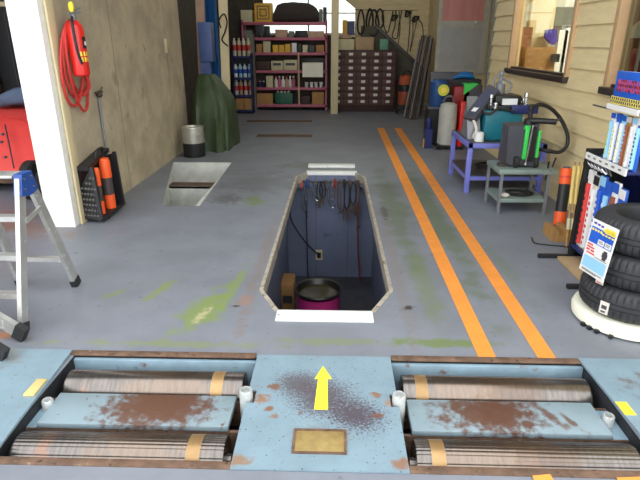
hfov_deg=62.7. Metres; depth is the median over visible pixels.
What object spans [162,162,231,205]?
steps
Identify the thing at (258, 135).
plank
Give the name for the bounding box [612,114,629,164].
blister pack
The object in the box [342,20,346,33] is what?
box
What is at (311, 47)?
box
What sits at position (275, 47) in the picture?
carton
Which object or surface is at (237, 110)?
shelf
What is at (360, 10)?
belt
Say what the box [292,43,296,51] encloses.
carton
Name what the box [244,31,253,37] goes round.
carton
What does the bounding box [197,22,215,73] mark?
electrical box
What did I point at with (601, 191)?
blister pack
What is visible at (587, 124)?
wall
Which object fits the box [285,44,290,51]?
carton
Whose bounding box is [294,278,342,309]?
pail
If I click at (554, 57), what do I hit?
jug
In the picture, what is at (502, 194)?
rag
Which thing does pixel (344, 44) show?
carton
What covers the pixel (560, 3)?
wall
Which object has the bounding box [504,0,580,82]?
window
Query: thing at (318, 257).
wall socket
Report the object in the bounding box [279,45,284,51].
carton
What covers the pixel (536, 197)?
shelf
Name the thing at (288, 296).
carton
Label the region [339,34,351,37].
rag
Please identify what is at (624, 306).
tyre
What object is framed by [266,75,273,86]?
canister
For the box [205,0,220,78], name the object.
post
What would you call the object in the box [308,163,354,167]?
bar
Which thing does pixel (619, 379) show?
cover plate
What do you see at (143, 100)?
wall
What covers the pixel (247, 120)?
plank
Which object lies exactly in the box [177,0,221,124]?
wall
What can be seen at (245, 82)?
spray can
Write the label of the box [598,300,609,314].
sticker
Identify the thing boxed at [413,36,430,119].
rod
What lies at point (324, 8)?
canister
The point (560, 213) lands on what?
tube
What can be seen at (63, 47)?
hose
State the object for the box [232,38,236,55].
spray can
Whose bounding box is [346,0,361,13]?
trim
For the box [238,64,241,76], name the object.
spray can
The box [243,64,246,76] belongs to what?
spray can
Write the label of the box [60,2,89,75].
fire extinguisher
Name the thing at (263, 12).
carton
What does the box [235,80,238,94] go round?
spray can
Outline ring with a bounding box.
[571,291,639,341]
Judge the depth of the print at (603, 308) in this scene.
2.95 m
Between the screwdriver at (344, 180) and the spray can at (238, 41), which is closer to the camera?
the screwdriver at (344, 180)
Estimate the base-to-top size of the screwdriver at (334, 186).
0.260 m
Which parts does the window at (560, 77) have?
sill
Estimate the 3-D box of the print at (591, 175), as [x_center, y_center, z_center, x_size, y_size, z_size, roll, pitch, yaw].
[1.930,-0.461,3.736,0.003,0.064,0.075,1,21,2]
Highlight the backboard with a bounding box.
[428,72,472,103]
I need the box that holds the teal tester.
[480,71,538,139]
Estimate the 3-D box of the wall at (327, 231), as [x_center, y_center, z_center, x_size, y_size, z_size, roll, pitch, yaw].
[0.081,0.564,5.193,1.220,1.380,3.820,1,21,2]
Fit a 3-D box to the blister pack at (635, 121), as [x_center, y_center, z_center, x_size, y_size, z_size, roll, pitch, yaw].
[1.919,-0.594,3.244,0.040,0.318,0.052,1,21,2]
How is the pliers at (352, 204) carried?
hanging from the rail
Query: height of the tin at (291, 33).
0.139 m
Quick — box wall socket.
[316,250,321,259]
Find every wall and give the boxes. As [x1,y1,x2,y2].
[0,356,639,455]
[52,0,187,219]
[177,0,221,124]
[218,0,429,107]
[267,183,385,309]
[424,0,493,109]
[484,0,639,212]
[523,0,574,46]
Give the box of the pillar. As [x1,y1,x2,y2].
[526,0,556,46]
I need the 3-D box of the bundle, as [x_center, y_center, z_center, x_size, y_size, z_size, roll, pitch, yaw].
[-0.533,-5.251,12.098,1.078,0.430,0.320,1,21,2]
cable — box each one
[289,193,318,254]
[305,200,308,278]
[382,10,392,32]
[392,10,401,38]
[404,10,409,52]
[410,18,416,50]
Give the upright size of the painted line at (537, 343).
0.002 m
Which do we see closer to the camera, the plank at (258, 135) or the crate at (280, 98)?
the plank at (258, 135)
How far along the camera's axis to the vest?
7.02 m
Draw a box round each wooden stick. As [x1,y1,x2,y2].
[565,162,576,246]
[570,162,580,235]
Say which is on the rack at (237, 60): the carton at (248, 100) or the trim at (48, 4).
the carton at (248, 100)
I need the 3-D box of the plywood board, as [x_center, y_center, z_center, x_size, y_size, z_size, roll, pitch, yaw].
[2.000,0.218,3.771,0.410,0.029,0.460,1,21,2]
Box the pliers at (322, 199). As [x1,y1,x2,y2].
[319,181,325,203]
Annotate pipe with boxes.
[94,86,107,154]
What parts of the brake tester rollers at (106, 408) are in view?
guide post, lift plate, frame, guard rail, guide post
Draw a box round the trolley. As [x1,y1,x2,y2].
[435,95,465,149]
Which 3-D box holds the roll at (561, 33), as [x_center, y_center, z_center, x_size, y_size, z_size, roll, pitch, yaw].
[3.373,-2.127,7.589,0.118,1.685,0.100,1,21,2]
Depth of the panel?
12.49 m
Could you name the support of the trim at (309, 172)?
attached to the wall at (327, 231)
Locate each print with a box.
[581,241,609,278]
[586,242,593,255]
[588,170,594,180]
[593,175,599,185]
[599,175,606,186]
[600,305,606,312]
[605,182,612,192]
[612,182,619,193]
[618,188,625,200]
[632,118,637,124]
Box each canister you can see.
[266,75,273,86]
[319,9,322,21]
[323,7,326,21]
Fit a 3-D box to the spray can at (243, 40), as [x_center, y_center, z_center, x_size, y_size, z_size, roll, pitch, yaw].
[-1.702,-4.310,11.720,0.082,0.375,0.080,1,21,2]
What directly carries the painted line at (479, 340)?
on the floor at (154, 276)
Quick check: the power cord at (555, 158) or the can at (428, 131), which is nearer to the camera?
the power cord at (555, 158)
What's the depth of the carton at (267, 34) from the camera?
12.12 m
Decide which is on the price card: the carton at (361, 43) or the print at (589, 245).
the print at (589, 245)
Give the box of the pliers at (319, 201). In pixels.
[316,181,322,207]
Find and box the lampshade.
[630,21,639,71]
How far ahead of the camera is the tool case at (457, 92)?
8.10 m
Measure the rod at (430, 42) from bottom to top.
1.655 m
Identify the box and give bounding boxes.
[164,39,167,52]
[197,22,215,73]
[256,61,270,69]
[297,44,301,51]
[302,95,310,103]
[309,45,314,51]
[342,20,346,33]
[347,21,354,34]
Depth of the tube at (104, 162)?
4.93 m
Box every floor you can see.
[0,108,639,479]
[295,276,374,310]
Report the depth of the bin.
4.76 m
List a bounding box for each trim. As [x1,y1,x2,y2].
[0,350,639,478]
[5,0,79,226]
[43,0,87,223]
[169,182,214,185]
[259,172,392,312]
[266,175,385,293]
[275,310,373,322]
[307,170,356,175]
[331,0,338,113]
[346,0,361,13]
[375,25,426,71]
[485,0,497,87]
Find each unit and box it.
[241,20,326,110]
[498,103,569,167]
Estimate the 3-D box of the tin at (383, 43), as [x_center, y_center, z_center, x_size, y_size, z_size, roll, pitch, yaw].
[1.464,-4.502,12.086,0.192,0.233,0.250,1,21,2]
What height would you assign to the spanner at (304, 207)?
0.405 m
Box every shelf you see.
[233,56,252,57]
[234,77,253,79]
[234,94,254,96]
[237,110,253,111]
[446,79,481,83]
[452,160,536,176]
[487,188,543,202]
[571,244,583,255]
[596,155,639,175]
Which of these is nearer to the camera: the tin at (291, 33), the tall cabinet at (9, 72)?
the tall cabinet at (9, 72)
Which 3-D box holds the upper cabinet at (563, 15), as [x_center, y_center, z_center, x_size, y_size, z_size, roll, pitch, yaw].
[3.436,-3.166,7.446,0.484,0.247,0.130,1,21,2]
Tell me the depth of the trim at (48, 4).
4.43 m
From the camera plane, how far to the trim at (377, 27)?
12.32 m
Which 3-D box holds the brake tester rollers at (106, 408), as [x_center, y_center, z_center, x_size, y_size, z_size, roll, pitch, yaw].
[-0.818,0.931,2.479,1.009,0.488,0.761,1,21,2]
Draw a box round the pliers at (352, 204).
[350,181,356,212]
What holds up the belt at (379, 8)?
hanging from the wire
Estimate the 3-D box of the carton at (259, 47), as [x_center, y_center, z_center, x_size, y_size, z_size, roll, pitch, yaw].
[-1.415,-4.515,12.355,0.140,0.184,0.250,1,21,2]
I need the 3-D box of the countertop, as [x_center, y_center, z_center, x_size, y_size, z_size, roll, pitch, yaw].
[2.945,-1.910,7.321,0.391,1.468,0.220,1,21,2]
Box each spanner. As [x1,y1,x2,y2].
[302,180,306,210]
[330,180,333,201]
[339,180,342,214]
[349,180,351,212]
[354,180,357,215]
[356,180,359,228]
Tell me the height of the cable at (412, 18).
0.770 m
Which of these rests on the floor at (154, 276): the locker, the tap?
the locker
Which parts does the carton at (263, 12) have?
printed frame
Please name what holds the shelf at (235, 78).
attached to the rack at (237, 60)
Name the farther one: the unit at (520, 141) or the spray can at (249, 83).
the spray can at (249, 83)
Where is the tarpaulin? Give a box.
[192,73,239,152]
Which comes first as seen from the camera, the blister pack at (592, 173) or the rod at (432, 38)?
the blister pack at (592, 173)
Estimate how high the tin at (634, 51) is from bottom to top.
0.220 m
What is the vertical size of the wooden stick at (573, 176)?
0.638 m
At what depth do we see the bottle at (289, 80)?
12.51 m
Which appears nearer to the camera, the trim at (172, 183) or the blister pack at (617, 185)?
the blister pack at (617, 185)
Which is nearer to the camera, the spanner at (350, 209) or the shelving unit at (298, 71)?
the spanner at (350, 209)
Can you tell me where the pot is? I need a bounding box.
[474,131,483,141]
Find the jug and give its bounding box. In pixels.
[550,54,559,61]
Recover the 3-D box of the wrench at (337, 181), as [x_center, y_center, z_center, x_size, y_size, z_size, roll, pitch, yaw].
[0.264,-0.546,6.613,0.097,0.400,0.016,1,21,2]
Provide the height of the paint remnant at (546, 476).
0.007 m
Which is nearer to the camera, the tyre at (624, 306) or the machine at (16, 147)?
the tyre at (624, 306)
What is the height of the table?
0.435 m
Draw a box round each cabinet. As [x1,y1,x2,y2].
[0,7,20,91]
[338,50,396,111]
[423,104,463,144]
[518,27,532,66]
[553,7,573,25]
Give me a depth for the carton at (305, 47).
12.21 m
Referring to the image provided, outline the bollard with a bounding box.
[395,70,411,112]
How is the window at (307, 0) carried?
in the wall at (235, 7)
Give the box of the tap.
[94,86,102,97]
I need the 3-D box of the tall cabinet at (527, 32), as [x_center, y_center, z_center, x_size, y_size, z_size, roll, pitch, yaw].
[2.778,-2.114,7.506,0.192,1.719,0.300,1,21,2]
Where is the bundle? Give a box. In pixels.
[273,2,318,21]
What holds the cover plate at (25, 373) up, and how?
on the floor at (154, 276)
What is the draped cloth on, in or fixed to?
on the machine at (16, 147)
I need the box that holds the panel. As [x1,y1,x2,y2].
[361,26,425,109]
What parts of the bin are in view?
handle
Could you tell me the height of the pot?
0.100 m
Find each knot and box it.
[391,15,397,20]
[405,11,411,16]
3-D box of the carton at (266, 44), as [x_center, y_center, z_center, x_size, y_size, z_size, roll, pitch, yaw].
[-1.237,-4.543,12.339,0.163,0.249,0.250,1,21,2]
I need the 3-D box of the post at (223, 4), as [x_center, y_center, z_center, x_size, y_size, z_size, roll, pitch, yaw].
[-1.540,-3.340,8.440,0.180,1.787,0.050,1,21,2]
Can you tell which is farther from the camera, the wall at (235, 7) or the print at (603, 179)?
the wall at (235, 7)
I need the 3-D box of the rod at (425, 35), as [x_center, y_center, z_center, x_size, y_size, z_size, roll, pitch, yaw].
[2.120,-3.533,11.342,0.030,1.699,1.158,8,22,20]
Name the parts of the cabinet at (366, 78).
drawer, drawer, drawer, drawer, drawer, drawer, drawer, drawer, drawer, drawer, drawer, drawer, drawer, drawer, drawer, drawer, drawer, drawer, drawer, drawer, drawer, drawer, drawer, drawer, drawer, drawer, drawer, drawer, drawer, drawer, drawer, drawer, drawer, drawer, drawer, drawer, drawer, drawer, drawer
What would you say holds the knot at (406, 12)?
attached to the hanging cable at (404, 10)
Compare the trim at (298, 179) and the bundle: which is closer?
the trim at (298, 179)
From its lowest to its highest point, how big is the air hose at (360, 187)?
1.350 m
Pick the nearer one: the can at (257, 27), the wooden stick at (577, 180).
the wooden stick at (577, 180)
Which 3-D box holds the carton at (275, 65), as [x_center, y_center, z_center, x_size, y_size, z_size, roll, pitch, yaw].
[-1.008,-4.148,12.478,0.278,0.209,0.255,1,21,2]
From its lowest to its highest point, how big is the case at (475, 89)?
0.350 m
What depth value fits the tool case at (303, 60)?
12.43 m
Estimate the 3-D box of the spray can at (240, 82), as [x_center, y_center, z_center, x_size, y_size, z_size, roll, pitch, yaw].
[-1.806,-3.498,12.030,0.082,0.324,0.080,1,21,2]
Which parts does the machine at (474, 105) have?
screen panel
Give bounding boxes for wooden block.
[543,222,570,241]
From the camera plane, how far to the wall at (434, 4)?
11.55 m
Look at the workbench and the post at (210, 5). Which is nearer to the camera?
the workbench
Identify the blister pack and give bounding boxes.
[575,169,596,247]
[580,175,600,249]
[588,175,608,234]
[601,181,612,207]
[603,112,617,160]
[607,113,623,162]
[608,181,622,204]
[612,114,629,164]
[617,116,633,166]
[618,188,628,202]
[623,117,639,169]
[628,119,639,171]
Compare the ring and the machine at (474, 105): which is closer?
the ring
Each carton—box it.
[236,97,244,109]
[241,10,253,21]
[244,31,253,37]
[244,97,251,109]
[254,3,272,21]
[256,44,262,51]
[263,41,271,51]
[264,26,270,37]
[271,61,283,69]
[273,45,278,51]
[275,29,287,37]
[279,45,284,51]
[281,273,295,309]
[284,60,297,69]
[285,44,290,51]
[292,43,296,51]
[303,45,307,51]
[308,31,323,36]
[312,91,323,103]
[316,45,323,51]
[339,39,353,49]
[355,37,373,49]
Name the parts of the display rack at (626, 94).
panel, panel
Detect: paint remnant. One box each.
[533,474,553,479]
[617,477,639,479]
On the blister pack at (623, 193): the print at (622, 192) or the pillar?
the print at (622, 192)
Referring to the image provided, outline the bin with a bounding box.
[77,146,125,220]
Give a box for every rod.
[403,39,419,117]
[405,36,422,117]
[408,35,424,118]
[409,35,426,119]
[411,37,428,118]
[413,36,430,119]
[416,37,431,117]
[419,38,433,115]
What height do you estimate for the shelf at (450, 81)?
0.393 m
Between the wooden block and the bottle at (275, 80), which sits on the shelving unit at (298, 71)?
the bottle at (275, 80)
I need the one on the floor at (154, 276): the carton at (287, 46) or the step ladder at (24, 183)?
the step ladder at (24, 183)
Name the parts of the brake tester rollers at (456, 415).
guide post, lift plate, frame, guard rail, guide post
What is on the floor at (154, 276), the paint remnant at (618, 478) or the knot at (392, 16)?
the paint remnant at (618, 478)
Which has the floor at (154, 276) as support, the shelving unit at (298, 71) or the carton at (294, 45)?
the shelving unit at (298, 71)
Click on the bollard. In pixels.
(404, 79)
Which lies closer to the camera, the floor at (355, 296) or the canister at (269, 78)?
the floor at (355, 296)
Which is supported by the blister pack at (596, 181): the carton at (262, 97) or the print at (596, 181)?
the print at (596, 181)
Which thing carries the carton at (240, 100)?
on the rack at (237, 60)
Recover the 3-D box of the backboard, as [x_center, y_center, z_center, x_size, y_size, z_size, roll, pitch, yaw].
[2.077,-2.422,8.386,0.660,0.500,0.120,1,21,2]
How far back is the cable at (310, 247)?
6.72 m
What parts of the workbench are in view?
leg, leg, bench cable coil, rail, frame, leg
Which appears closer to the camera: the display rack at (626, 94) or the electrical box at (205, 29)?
the display rack at (626, 94)
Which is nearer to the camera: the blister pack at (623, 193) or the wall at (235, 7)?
the blister pack at (623, 193)
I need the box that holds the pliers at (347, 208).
[343,181,349,219]
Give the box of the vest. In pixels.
[544,28,557,44]
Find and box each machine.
[0,105,42,199]
[461,84,500,138]
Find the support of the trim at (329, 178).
attached to the wall at (327, 231)
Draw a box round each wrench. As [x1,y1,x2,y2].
[328,181,334,207]
[337,181,344,211]
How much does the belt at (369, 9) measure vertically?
0.494 m
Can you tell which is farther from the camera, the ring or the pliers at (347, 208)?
the pliers at (347, 208)
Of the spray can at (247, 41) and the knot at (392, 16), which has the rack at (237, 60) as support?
the spray can at (247, 41)
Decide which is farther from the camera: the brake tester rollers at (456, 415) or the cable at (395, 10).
the cable at (395, 10)
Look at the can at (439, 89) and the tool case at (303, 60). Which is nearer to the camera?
the can at (439, 89)
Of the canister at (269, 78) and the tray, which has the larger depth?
the canister at (269, 78)
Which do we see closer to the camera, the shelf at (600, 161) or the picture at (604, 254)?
the picture at (604, 254)
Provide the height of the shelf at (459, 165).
0.009 m
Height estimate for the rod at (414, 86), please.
1.684 m
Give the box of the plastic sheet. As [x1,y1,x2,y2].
[453,71,474,78]
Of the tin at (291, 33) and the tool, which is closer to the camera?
the tool
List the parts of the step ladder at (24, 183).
rail, rail, rail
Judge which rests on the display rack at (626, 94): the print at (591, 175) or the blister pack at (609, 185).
the blister pack at (609, 185)
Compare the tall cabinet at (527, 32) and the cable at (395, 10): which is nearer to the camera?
the tall cabinet at (527, 32)
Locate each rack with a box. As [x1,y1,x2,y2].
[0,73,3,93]
[232,53,254,113]
[537,71,639,288]
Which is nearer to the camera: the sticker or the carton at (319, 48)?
the sticker
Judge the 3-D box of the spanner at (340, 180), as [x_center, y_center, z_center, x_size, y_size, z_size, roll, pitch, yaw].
[0.264,-0.534,6.615,0.052,0.451,0.013,1,21,2]
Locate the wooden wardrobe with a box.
[624,0,639,70]
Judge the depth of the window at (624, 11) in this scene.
4.32 m
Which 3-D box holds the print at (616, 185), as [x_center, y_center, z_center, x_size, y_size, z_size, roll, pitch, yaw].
[1.919,-0.337,3.407,0.003,0.064,0.075,1,21,2]
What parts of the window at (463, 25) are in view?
pane, pane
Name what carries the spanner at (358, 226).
hanging from the rail
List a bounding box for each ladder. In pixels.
[0,170,80,326]
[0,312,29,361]
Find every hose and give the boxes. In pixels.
[59,19,90,111]
[357,187,361,283]
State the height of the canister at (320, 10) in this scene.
0.272 m
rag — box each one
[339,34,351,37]
[501,193,509,196]
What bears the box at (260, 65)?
on the shelving unit at (298, 71)
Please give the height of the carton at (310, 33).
0.139 m
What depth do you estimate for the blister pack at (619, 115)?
3.41 m
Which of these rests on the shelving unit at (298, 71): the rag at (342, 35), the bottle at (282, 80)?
the bottle at (282, 80)
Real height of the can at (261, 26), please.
0.278 m
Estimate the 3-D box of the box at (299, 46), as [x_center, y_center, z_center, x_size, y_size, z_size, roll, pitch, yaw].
[-0.478,-4.505,12.329,0.105,0.184,0.250,1,21,2]
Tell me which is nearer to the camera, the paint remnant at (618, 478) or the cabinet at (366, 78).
the paint remnant at (618, 478)
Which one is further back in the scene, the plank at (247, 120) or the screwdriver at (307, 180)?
the plank at (247, 120)
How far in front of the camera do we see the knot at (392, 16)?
12.16 m
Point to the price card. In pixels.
(602, 237)
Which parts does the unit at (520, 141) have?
panel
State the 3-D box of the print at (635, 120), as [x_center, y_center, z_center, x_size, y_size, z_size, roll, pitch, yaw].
[1.918,-0.722,3.195,0.003,0.033,0.052,1,21,2]
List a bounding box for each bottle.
[274,76,277,86]
[281,76,284,86]
[288,76,291,86]
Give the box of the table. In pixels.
[484,160,556,214]
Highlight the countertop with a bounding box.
[520,47,556,70]
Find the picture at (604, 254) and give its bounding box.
[601,251,607,261]
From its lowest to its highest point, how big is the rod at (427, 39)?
1.661 m
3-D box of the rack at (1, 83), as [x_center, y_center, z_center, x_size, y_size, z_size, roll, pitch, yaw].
[-5.021,-2.370,7.983,0.560,1.900,0.500,1,21,2]
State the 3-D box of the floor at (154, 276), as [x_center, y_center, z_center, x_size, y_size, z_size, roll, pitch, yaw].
[-0.394,0.210,3.834,13.000,0.001,23.000,1,21,2]
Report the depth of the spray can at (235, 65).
11.88 m
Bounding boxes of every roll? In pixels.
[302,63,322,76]
[553,30,568,71]
[559,28,569,72]
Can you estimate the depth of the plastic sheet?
8.21 m
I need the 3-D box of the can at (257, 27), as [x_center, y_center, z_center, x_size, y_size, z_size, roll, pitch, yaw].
[-1.461,-4.859,12.227,0.081,0.268,0.250,1,21,2]
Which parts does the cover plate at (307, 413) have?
name plate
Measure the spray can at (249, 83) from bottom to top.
0.324 m
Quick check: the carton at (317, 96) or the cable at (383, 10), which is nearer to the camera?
the cable at (383, 10)
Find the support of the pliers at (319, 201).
hanging from the rail
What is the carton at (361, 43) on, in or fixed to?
on the cabinet at (366, 78)
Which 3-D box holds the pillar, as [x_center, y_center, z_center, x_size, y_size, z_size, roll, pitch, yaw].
[2.995,-2.476,7.320,0.321,2.527,0.120,1,21,2]
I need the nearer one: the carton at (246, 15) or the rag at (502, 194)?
the rag at (502, 194)
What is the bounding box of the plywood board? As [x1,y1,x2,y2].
[557,256,582,281]
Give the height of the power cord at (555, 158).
0.205 m
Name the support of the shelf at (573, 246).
attached to the display rack at (626, 94)
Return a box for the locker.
[246,34,256,111]
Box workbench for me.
[448,131,547,192]
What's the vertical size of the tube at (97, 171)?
0.430 m
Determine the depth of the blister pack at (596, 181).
3.72 m
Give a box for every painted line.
[377,128,495,356]
[394,128,555,357]
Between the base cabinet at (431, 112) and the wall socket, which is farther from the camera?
the base cabinet at (431, 112)
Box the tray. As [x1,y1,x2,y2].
[295,30,307,37]
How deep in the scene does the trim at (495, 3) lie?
7.80 m
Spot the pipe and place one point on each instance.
(99, 94)
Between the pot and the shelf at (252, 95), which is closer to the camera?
the pot
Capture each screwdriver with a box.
[306,178,308,217]
[333,179,335,198]
[343,179,345,219]
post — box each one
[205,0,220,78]
[218,0,230,89]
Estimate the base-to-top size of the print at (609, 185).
0.062 m
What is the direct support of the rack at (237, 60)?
on the floor at (154, 276)
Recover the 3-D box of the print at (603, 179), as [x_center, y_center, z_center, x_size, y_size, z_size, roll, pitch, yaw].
[1.925,-0.399,3.571,0.003,0.064,0.075,1,21,2]
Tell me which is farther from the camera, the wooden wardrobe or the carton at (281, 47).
the carton at (281, 47)
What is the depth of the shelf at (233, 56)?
11.72 m
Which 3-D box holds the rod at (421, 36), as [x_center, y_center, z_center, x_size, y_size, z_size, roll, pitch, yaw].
[2.068,-3.597,11.540,0.030,1.677,0.952,9,23,23]
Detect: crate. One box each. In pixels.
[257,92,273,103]
[275,92,293,103]
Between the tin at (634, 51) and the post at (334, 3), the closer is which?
the tin at (634, 51)
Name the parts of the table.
leg, leg, table cable coil, leg, leg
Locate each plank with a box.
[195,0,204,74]
[246,120,311,121]
[256,134,311,136]
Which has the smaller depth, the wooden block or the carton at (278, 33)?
the wooden block
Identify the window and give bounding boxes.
[270,0,354,34]
[434,0,491,73]
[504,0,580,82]
[598,0,634,95]
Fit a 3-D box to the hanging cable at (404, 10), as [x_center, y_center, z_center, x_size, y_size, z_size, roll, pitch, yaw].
[2.025,-4.872,12.337,0.168,0.993,0.042,-3,21,-8]
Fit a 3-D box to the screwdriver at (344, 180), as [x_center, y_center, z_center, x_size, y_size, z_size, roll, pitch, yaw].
[0.302,-0.510,6.625,0.036,0.536,0.036,1,21,2]
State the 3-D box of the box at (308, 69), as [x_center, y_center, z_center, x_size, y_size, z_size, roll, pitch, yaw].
[-0.169,-3.983,12.285,0.479,0.323,0.119,1,21,2]
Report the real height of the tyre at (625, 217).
0.190 m
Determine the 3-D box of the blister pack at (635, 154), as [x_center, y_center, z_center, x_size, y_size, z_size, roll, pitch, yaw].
[1.917,-0.571,3.182,0.040,0.318,0.052,1,21,2]
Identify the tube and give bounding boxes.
[94,167,105,213]
[99,157,115,208]
[553,167,571,224]
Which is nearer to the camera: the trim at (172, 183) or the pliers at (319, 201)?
the pliers at (319, 201)
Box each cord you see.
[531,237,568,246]
[545,158,556,180]
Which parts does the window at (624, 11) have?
sill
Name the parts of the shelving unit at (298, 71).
shelf, shelf, shelf, shelf, shelf, shelf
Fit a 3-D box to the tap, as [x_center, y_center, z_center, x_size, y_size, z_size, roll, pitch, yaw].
[-2.109,-1.412,5.016,0.070,0.103,0.150,1,21,2]
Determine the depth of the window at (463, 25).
10.80 m
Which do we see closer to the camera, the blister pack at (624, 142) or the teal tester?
the blister pack at (624, 142)
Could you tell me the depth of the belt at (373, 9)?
12.19 m
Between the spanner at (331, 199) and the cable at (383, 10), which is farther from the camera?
the cable at (383, 10)
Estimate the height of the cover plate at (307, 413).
0.014 m
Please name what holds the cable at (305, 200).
hanging from the wall at (327, 231)
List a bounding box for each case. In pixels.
[301,58,324,69]
[450,86,468,106]
[460,83,481,100]
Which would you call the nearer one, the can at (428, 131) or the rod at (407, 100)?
the can at (428, 131)
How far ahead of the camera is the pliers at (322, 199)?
6.60 m
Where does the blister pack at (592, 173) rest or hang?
on the display rack at (626, 94)
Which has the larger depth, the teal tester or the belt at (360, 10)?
the belt at (360, 10)
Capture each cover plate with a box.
[0,348,71,447]
[230,355,409,473]
[578,358,639,434]
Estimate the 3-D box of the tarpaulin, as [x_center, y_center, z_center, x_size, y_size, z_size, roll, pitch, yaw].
[-1.643,-2.061,8.312,0.653,1.090,1.409,1,21,2]
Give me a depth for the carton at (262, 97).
12.64 m
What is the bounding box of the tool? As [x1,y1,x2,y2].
[497,162,507,166]
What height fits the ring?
0.080 m
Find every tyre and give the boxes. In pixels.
[578,271,639,324]
[594,203,639,257]
[604,251,639,292]
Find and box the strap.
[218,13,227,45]
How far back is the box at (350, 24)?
12.23 m
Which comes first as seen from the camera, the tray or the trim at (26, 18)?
the trim at (26, 18)
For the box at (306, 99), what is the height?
0.195 m
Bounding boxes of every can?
[181,125,205,157]
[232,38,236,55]
[234,64,237,76]
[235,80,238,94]
[237,38,240,55]
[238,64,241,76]
[239,80,242,94]
[242,38,245,55]
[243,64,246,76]
[244,80,247,94]
[246,38,249,55]
[248,80,250,94]
[255,25,259,37]
[260,25,264,37]
[423,118,432,147]
[429,79,448,106]
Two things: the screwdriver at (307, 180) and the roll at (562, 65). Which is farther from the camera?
the roll at (562, 65)
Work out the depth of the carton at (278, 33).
12.12 m
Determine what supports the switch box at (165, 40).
attached to the wall at (143, 100)
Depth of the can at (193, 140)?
7.45 m
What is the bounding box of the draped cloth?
[0,86,24,106]
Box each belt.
[357,9,364,34]
[365,8,373,25]
[368,9,378,36]
[375,8,383,27]
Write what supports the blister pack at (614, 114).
on the display rack at (626, 94)
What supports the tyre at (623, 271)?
on the tyre at (624, 306)
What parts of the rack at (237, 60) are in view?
panel, panel, panel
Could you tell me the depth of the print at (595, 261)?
2.90 m
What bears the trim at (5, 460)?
attached to the wall at (600, 400)
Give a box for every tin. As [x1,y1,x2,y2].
[289,31,293,37]
[379,39,387,49]
[628,48,639,71]
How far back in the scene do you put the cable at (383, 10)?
12.29 m
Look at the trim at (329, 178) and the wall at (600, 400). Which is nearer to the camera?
the wall at (600, 400)
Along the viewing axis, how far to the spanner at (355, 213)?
6.64 m
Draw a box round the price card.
[579,218,619,282]
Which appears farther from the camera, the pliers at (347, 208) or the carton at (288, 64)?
the carton at (288, 64)
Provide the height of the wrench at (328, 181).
0.354 m

